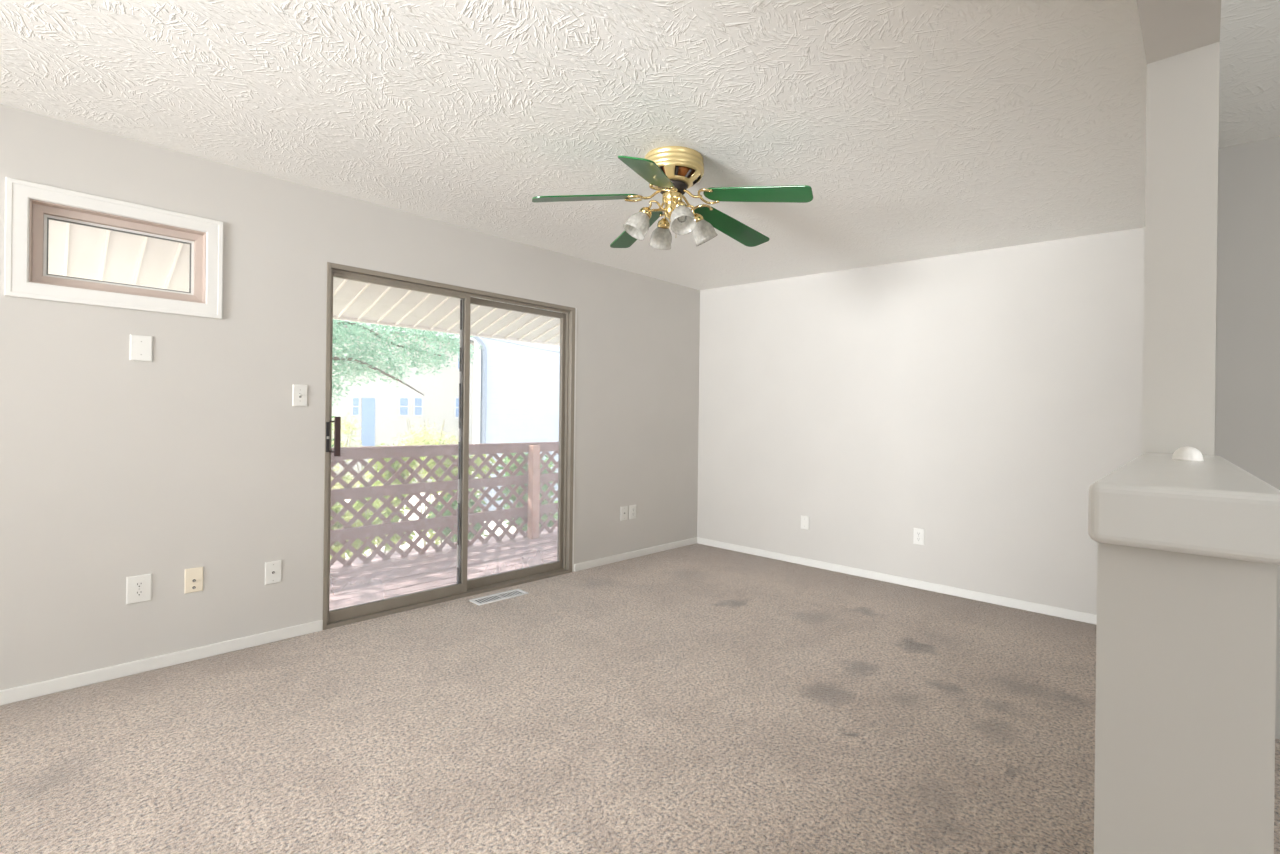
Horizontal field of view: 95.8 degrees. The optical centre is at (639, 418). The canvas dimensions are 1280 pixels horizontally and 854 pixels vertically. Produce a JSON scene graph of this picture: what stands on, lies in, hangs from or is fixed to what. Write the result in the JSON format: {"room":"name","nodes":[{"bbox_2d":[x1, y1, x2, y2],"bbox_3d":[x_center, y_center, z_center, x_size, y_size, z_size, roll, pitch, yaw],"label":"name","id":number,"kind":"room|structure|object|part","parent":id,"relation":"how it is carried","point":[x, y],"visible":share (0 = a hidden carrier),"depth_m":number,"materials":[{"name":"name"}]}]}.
{"room":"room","nodes":[
{"label":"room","id":0,"kind":"room"},
{"bbox_2d":[48,220,559,343],"bbox_3d":[-1.142,-1.162,5.325,1.802,0.574,12.000,1,0,44],"label":"roof","id":1,"kind":"structure","parent":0,"point":[86,244],"depth_m":4.05,"materials":[{"name":"paint"}]},
{"bbox_2d":[64,223,559,344],"bbox_3d":[-1.172,-1.110,5.294,1.800,0.501,11.914,1,0,44],"label":"trim","id":2,"kind":"structure","parent":1,"relation":"attached to","point":[67,224],"depth_m":4.99,"materials":[{"name":"paint"}]},
{"bbox_2d":[333,316,559,346],"bbox_3d":[-1.799,-0.945,5.965,0.030,0.172,12.000,1,0,44],"label":"trim","id":3,"kind":"structure","parent":1,"relation":"attached to","point":[334,317],"depth_m":5.71,"materials":[{"name":"paint"}]},
{"bbox_2d":[0,104,699,689],"bbox_3d":[-2.768,-0.081,2.287,0.140,2.740,9.640,1,0,44],"label":"wall","id":4,"kind":"structure","parent":0,"point":[114,467],"depth_m":2.88,"materials":[{"name":"paint"}]},
{"bbox_2d":[4,177,222,318],"bbox_3d":[-2.370,-0.738,2.653,0.124,0.483,0.730,1,0,44],"label":"window","id":5,"kind":"structure","parent":4,"relation":"in","point":[26,238],"depth_m":2.57,"materials":[{"name":"white paint"}]},
{"bbox_3d":[-2.375,-0.738,2.660,0.108,0.349,0.597,1,0,44],"label":"sash frame","id":6,"kind":"part","parent":5,"relation":"part of","materials":[{"name":"beige paint"}]},
{"bbox_2d":[126,573,151,604],"bbox_3d":[-2.307,0.787,2.662,0.009,0.125,0.089,1,0,44],"label":"power outlet","id":7,"kind":"object","parent":4,"relation":"attached to","point":[139,587],"visible":1,"depth_m":2.66,"materials":[{"name":"white plastic"}]},
{"bbox_2d":[134,590,143,596],"bbox_3d":[-2.305,0.806,2.660,0.003,0.028,0.034,1,0,44],"label":"receptacle","id":8,"kind":"object","parent":7,"relation":"attached to","point":[137,593],"depth_m":2.66,"materials":[{"name":"white plastic"}]},
{"bbox_2d":[134,581,143,587],"bbox_3d":[-2.305,0.767,2.660,0.003,0.028,0.034,1,0,44],"label":"receptacle","id":9,"kind":"object","parent":7,"relation":"attached to","point":[137,584],"depth_m":2.66,"materials":[{"name":"white plastic"}]},
{"bbox_2d":[130,335,152,361],"bbox_3d":[-2.296,-0.322,2.660,0.008,0.117,0.079,1,0,44],"label":"blank plate","id":10,"kind":"object","parent":4,"relation":"attached to","point":[140,346],"visible":1,"depth_m":2.66,"materials":[{"name":"white plastic"}]},
{"bbox_2d":[184,567,202,593],"bbox_3d":[-2.163,0.787,2.804,0.016,0.117,0.072,1,0,44],"label":"phone jack","id":11,"kind":"object","parent":4,"relation":"attached to","point":[193,582],"visible":1,"depth_m":2.80,"materials":[{"name":"beige plastic"}]},
{"bbox_2d":[265,560,280,584],"bbox_3d":[-1.930,0.814,3.043,0.016,0.117,0.074,1,0,44],"label":"cable jack","id":12,"kind":"object","parent":4,"relation":"attached to","point":[273,568],"visible":1,"depth_m":3.04,"materials":[{"name":"white plastic"}]},
{"bbox_2d":[292,384,306,405],"bbox_3d":[-1.836,-0.122,3.125,0.019,0.117,0.071,1,0,44],"label":"light switch","id":13,"kind":"object","parent":4,"relation":"attached to","point":[299,392],"visible":1,"depth_m":3.12,"materials":[{"name":"white plastic"}]},
{"bbox_2d":[0,537,696,705],"bbox_3d":[-2.732,1.140,2.228,0.013,0.060,9.387,1,0,44],"label":"baseboard","id":14,"kind":"structure","parent":4,"relation":"attached to","point":[42,688],"depth_m":2.77,"materials":[{"name":"white paint"}]},
{"bbox_2d":[323,262,576,629],"bbox_3d":[-1.154,0.171,3.885,0.176,2.076,1.792,1,0,44],"label":"door","id":15,"kind":"structure","parent":4,"relation":"in","point":[564,564],"depth_m":3.87,"materials":[{"name":"brown metal"}]},
{"bbox_3d":[-1.742,0.106,3.224,0.009,0.168,0.017,1,0,44],"label":"latch plate","id":16,"kind":"part","parent":15,"relation":"part of","materials":[{"name":"black metal"}]},
{"bbox_3d":[-1.688,0.103,3.225,0.018,0.222,0.030,1,0,44],"label":"handle","id":17,"kind":"part","parent":15,"relation":"part of","materials":[{"name":"brown metal"}]},
{"bbox_3d":[-1.466,0.163,3.581,0.032,2.000,0.875,1,0,44],"label":"sliding panel","id":18,"kind":"part","parent":15,"relation":"part of","materials":[{"name":"clear glass"}]},
{"bbox_3d":[-0.908,0.175,4.215,0.032,1.990,0.871,1,0,44],"label":"fixed panel","id":19,"kind":"part","parent":15,"relation":"part of","materials":[{"name":"clear glass"}]},
{"bbox_2d":[620,506,627,520],"bbox_3d":[-0.130,0.804,4.884,0.016,0.117,0.080,1,0,44],"label":"cable jack","id":20,"kind":"object","parent":4,"relation":"attached to","point":[624,509],"visible":1,"depth_m":4.88,"materials":[{"name":"white plastic"}]},
{"bbox_2d":[629,505,635,518],"bbox_3d":[-0.060,0.805,4.960,0.009,0.117,0.080,1,0,44],"label":"power outlet","id":21,"kind":"object","parent":4,"relation":"attached to","point":[632,508],"visible":1,"depth_m":4.95,"materials":[{"name":"white plastic"}]},
{"bbox_2d":[329,526,557,609],"bbox_3d":[-1.282,1.354,5.433,2.089,0.037,11.000,1,0,44],"label":"floor","id":22,"kind":"structure","parent":0,"point":[357,583],"depth_m":5.15,"materials":[{"name":"brown wood"}]},
{"bbox_2d":[330,442,558,568],"bbox_3d":[-1.739,0.801,5.955,0.182,1.062,9.100,1,0,44],"label":"deck railing","id":23,"kind":"object","parent":22,"relation":"on","point":[532,508],"visible":0.23,"depth_m":5.71,"materials":[{"name":"brown wood"}]},
{"bbox_3d":[-1.759,1.037,5.973,0.038,0.100,9.100,1,0,44],"label":"rail","id":24,"kind":"part","parent":23,"relation":"part of","materials":[{"name":"brown wood"}]},
{"bbox_3d":[-1.755,0.679,5.973,0.038,0.095,9.100,1,0,44],"label":"rail","id":25,"kind":"part","parent":23,"relation":"part of","materials":[{"name":"brown wood"}]},
{"bbox_3d":[-1.751,0.334,5.973,0.038,0.085,9.100,1,0,44],"label":"rail","id":26,"kind":"part","parent":23,"relation":"part of","materials":[{"name":"brown wood"}]},
{"bbox_3d":[-1.187,0.821,6.457,0.094,1.035,0.094,1,0,44],"label":"post","id":27,"kind":"part","parent":23,"relation":"part of","materials":[{"name":"brown wood"}]},
{"bbox_2d":[0,543,1279,853],"bbox_3d":[-0.507,1.257,0.061,6.228,0.120,9.640,1,0,44],"label":"floor","id":28,"kind":"structure","parent":0,"point":[696,698],"depth_m":2.20,"materials":[{"name":"beige carpet"}]},
{"bbox_2d":[469,589,527,605],"bbox_3d":[-0.934,1.187,3.842,0.370,0.009,0.128,1,0,-45],"label":"floor vent","id":29,"kind":"object","parent":28,"relation":"in","point":[496,597],"visible":1,"depth_m":3.83,"materials":[{"name":"white metal"}]},
{"bbox_2d":[0,0,1279,289],"bbox_3d":[-0.526,-1.296,0.110,6.368,0.515,9.640,1,0,44],"label":"ceiling","id":30,"kind":"structure","parent":0,"point":[916,129],"depth_m":2.17,"materials":[{"name":"white paint"}]},
{"bbox_2d":[532,146,812,249],"bbox_3d":[0.138,-0.995,2.586,1.219,0.392,1.148,1,0,14],"label":"ceiling fan","id":31,"kind":"object","parent":30,"relation":"hanging from","point":[672,170],"visible":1,"depth_m":2.56,"materials":[{"name":"green wood"}]},
{"bbox_3d":[-0.243,-0.985,2.583,0.480,0.066,0.129,1,0,-6],"label":"blade","id":32,"kind":"part","parent":31,"relation":"part of","materials":[{"name":"green paint"}]},
{"bbox_3d":[-0.018,-0.873,2.602,0.116,0.132,0.119,3,2,44],"label":"lamp shade","id":33,"kind":"part","parent":31,"relation":"part of","materials":[{"name":"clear glass"}]},
{"bbox_3d":[-0.025,-0.974,2.993,0.130,0.076,0.478,1,0,-24],"label":"blade","id":34,"kind":"part","parent":31,"relation":"part of","materials":[{"name":"green paint"}]},
{"bbox_3d":[0.046,-0.955,2.260,0.129,0.099,0.476,1,0,17],"label":"blade","id":35,"kind":"part","parent":31,"relation":"part of","materials":[{"name":"green paint"}]},
{"bbox_3d":[0.053,-1.018,2.627,0.098,0.051,0.012,1,0,-6],"label":"blade arm","id":36,"kind":"part","parent":31,"relation":"part of","materials":[{"name":"gold metal"}]},
{"bbox_3d":[0.077,-0.963,2.622,0.051,0.046,0.077,3,2,44],"label":"lamp arm","id":37,"kind":"part","parent":31,"relation":"part of","materials":[{"name":"gold metal"}]},
{"bbox_3d":[0.102,-0.873,2.804,0.119,0.132,0.116,3,2,44],"label":"lamp shade","id":38,"kind":"part","parent":31,"relation":"part of","materials":[{"name":"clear glass"}]},
{"bbox_3d":[0.151,-1.091,2.637,0.216,0.054,0.216,3,2,44],"label":"motor","id":39,"kind":"part","parent":31,"relation":"part of","materials":[{"name":"gold metal"}]},
{"bbox_3d":[0.183,-0.863,2.482,0.119,0.132,0.116,3,2,44],"label":"lamp shade","id":40,"kind":"part","parent":31,"relation":"part of","materials":[{"name":"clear glass"}]},
{"bbox_3d":[0.223,-1.012,2.699,0.097,0.056,0.013,1,0,-39],"label":"blade arm","id":41,"kind":"part","parent":31,"relation":"part of","materials":[{"name":"gold metal"}]},
{"bbox_3d":[0.233,-1.010,2.595,0.096,0.057,0.013,1,0,28],"label":"blade arm","id":42,"kind":"part","parent":31,"relation":"part of","materials":[{"name":"gold metal"}]},
{"bbox_3d":[0.304,-0.863,2.683,0.116,0.132,0.119,3,2,44],"label":"lamp shade","id":43,"kind":"part","parent":31,"relation":"part of","materials":[{"name":"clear glass"}]},
{"bbox_3d":[0.450,-0.954,2.889,0.476,0.090,0.130,1,0,-38],"label":"blade","id":44,"kind":"part","parent":31,"relation":"part of","materials":[{"name":"green paint"}]},
{"bbox_3d":[0.498,-0.951,2.463,0.476,0.091,0.130,1,0,29],"label":"blade","id":45,"kind":"part","parent":31,"relation":"part of","materials":[{"name":"green paint"}]},
{"bbox_2d":[697,227,1144,614],"bbox_3d":[2.836,0.048,3.465,6.228,2.620,0.120,1,0,44],"label":"wall","id":46,"kind":"structure","parent":0,"point":[975,401],"depth_m":4.10,"materials":[{"name":"paint"}]},
{"bbox_2d":[801,515,808,529],"bbox_3d":[1.369,0.868,4.800,0.074,0.112,0.008,1,0,44],"label":"blank plate","id":47,"kind":"object","parent":46,"relation":"attached to","point":[804,519],"visible":1,"depth_m":4.79,"materials":[{"name":"white plastic"}]},
{"bbox_2d":[697,537,1096,624],"bbox_3d":[1.765,1.195,4.404,3.404,0.060,0.013,1,0,44],"label":"baseboard","id":48,"kind":"structure","parent":46,"relation":"attached to","point":[1075,615],"depth_m":4.15,"materials":[{"name":"white paint"}]},
{"bbox_2d":[913,528,923,544],"bbox_3d":[2.011,0.855,4.171,0.074,0.117,0.009,1,0,44],"label":"power outlet","id":49,"kind":"object","parent":46,"relation":"attached to","point":[918,534],"visible":1,"depth_m":4.17,"materials":[{"name":"white plastic"}]},
{"bbox_2d":[1142,41,1219,454],"bbox_3d":[2.138,0.049,2.252,0.122,2.360,2.590,1,0,44],"label":"wall column","id":50,"kind":"structure","parent":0,"point":[1182,90],"depth_m":1.32,"materials":[{"name":"paint"}]},
{"bbox_2d":[1094,0,1276,853],"bbox_3d":[0.352,0.027,0.398,0.159,2.360,2.561,1,0,44],"label":"wall","id":51,"kind":"structure","parent":0,"point":[1186,643],"depth_m":0.63,"materials":[{"name":"paint"}]},
{"bbox_2d":[1088,453,1279,564],"bbox_3d":[0.909,0.113,0.961,0.172,0.070,0.972,1,0,44],"label":"countertop","id":52,"kind":"structure","parent":51,"relation":"on","point":[1214,507],"depth_m":0.62,"materials":[{"name":"paint"}]},
{"bbox_2d":[1172,446,1203,460],"bbox_3d":[1.024,0.066,1.081,0.043,0.026,0.043,1,0,44],"label":"dome","id":53,"kind":"object","parent":52,"relation":"on","point":[1186,453],"visible":1,"depth_m":1.07,"materials":[{"name":"white plastic"}]},
{"bbox_2d":[1215,136,1279,739],"bbox_3d":[3.296,0.063,1.491,2.570,2.360,0.120,1,0,44],"label":"wall","id":54,"kind":"structure","parent":0,"point":[1247,392],"depth_m":2.28,"materials":[{"name":"paint"}]},
{"label":"outside","id":55,"kind":"structure","parent":0,"visible":0},
{"bbox_2d":[332,478,555,558],"bbox_3d":[-15.796,2.310,29.397,56.352,0.200,100.000,1,0,44],"label":"ground","id":56,"kind":"structure","parent":55,"point":[414,499],"depth_m":12.74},
{"bbox_2d":[331,413,368,546],"bbox_3d":[-5.358,1.117,10.153,0.914,2.443,1.155,1,0,44],"label":"bush","id":57,"kind":"object","parent":56,"relation":"on","point":[347,478],"visible":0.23,"depth_m":10.28,"materials":[{"name":"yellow plant"}]},
{"bbox_3d":[-5.399,1.212,10.228,0.539,2.252,0.618,1,0,44],"label":"stem","id":58,"kind":"part","parent":57,"relation":"part of","materials":[{"name":"green plant"}]},
{"bbox_2d":[330,485,388,559],"bbox_3d":[-3.146,1.558,6.160,0.890,1.617,0.966,1,0,44],"label":"bush","id":59,"kind":"object","parent":56,"relation":"on","point":[367,514],"visible":0.19,"depth_m":6.09,"materials":[{"name":"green plant"}]},
{"bbox_2d":[355,443,419,552],"bbox_3d":[-3.257,1.344,7.391,0.829,2.041,1.143,1,0,-22],"label":"bush","id":60,"kind":"object","parent":56,"relation":"on","point":[396,465],"visible":0.23,"depth_m":7.29,"materials":[{"name":"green plant"}]},
{"bbox_3d":[-3.319,1.462,7.352,0.491,1.802,0.563,1,0,44],"label":"stem","id":61,"kind":"part","parent":60,"relation":"part of","materials":[{"name":"green plant"}]},
{"bbox_2d":[331,320,473,479],"bbox_3d":[-10.879,-1.330,25.334,8.200,7.200,15.800,1,0,44],"label":"house","id":62,"kind":"structure","parent":56,"relation":"on","point":[381,410],"depth_m":22.08,"materials":[{"name":"paint"}]},
{"bbox_3d":[-10.280,-0.423,20.905,0.025,0.620,0.200,1,0,44],"label":"pane","id":63,"kind":"part","parent":62,"relation":"part of","materials":[{"name":"blue glass"}]},
{"bbox_3d":[-9.988,0.146,21.243,0.060,1.770,0.460,1,0,44],"label":"door","id":64,"kind":"part","parent":62,"relation":"part of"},
{"bbox_3d":[-9.052,-0.448,22.160,0.025,0.640,0.290,1,0,44],"label":"pane","id":65,"kind":"part","parent":62,"relation":"part of","materials":[{"name":"blue glass"}]},
{"bbox_3d":[-8.657,-0.453,22.564,0.025,0.660,0.280,1,0,44],"label":"pane","id":66,"kind":"part","parent":62,"relation":"part of","materials":[{"name":"blue glass"}]},
{"bbox_3d":[-7.431,-0.433,23.819,0.025,0.770,0.350,1,0,44],"label":"pane","id":67,"kind":"part","parent":62,"relation":"part of","materials":[{"name":"blue glass"}]},
{"bbox_2d":[332,319,481,405],"bbox_3d":[-3.424,-0.541,7.120,6.709,5.818,3.538,1,0,-42],"label":"leafy tree","id":68,"kind":"object","parent":56,"relation":"on","point":[355,329],"visible":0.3,"depth_m":8.00,"materials":[{"name":"green plant"}]},
{"bbox_2d":[391,419,457,545],"bbox_3d":[-3.740,1.187,9.996,1.307,2.342,1.305,1,0,44],"label":"bush","id":69,"kind":"object","parent":56,"relation":"on","point":[424,437],"visible":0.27,"depth_m":9.89,"materials":[{"name":"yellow plant"}]},
{"bbox_3d":[-3.699,1.188,9.964,0.606,2.342,0.695,1,0,44],"label":"stem","id":70,"kind":"part","parent":69,"relation":"part of","materials":[{"name":"green plant"}]},
{"bbox_2d":[426,489,487,543],"bbox_3d":[-2.264,1.595,7.098,0.881,1.564,0.836,1,0,44],"label":"bush","id":71,"kind":"object","parent":56,"relation":"on","point":[454,505],"visible":0.17,"depth_m":6.99,"materials":[{"name":"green plant"}]},
{"bbox_3d":[-2.293,1.655,7.046,0.414,1.442,0.475,1,0,44],"label":"stem","id":72,"kind":"part","parent":71,"relation":"part of","materials":[{"name":"plant"}]},
{"bbox_2d":[418,439,500,544],"bbox_3d":[-2.655,1.331,8.304,0.944,2.081,1.223,1,0,44],"label":"bush","id":73,"kind":"object","parent":56,"relation":"on","point":[478,461],"visible":0.16,"depth_m":8.16,"materials":[{"name":"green plant"}]},
{"bbox_2d":[472,336,559,510],"bbox_3d":[-2.067,-1.322,19.184,6.600,7.400,11.475,1,0,44],"label":"house","id":74,"kind":"structure","parent":56,"relation":"on","point":[516,399],"depth_m":14.04,"materials":[{"name":"white paint"}]},
{"bbox_2d":[496,442,555,527],"bbox_3d":[-1.830,1.381,9.147,0.948,2.001,1.067,1,0,15],"label":"bush","id":75,"kind":"object","parent":56,"relation":"on","point":[513,467],"visible":0.12,"depth_m":9.02,"materials":[{"name":"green plant"}]},
{"bbox_2d":[495,475,557,530],"bbox_3d":[-1.456,1.551,7.909,0.788,1.672,1.009,1,0,44],"label":"bush","id":76,"kind":"object","parent":56,"relation":"on","point":[506,490],"visible":0.16,"depth_m":7.75,"materials":[{"name":"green plant"}]},
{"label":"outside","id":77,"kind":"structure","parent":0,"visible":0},
{"bbox_2d":[482,337,559,352],"bbox_3d":[-1.272,-1.303,11.535,4.320,0.274,0.048,1,0,-40],"label":"gutter","id":78,"kind":"object","parent":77,"point":[482,337],"visible":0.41,"depth_m":10.73,"materials":[{"name":"white metal"}]}
]}

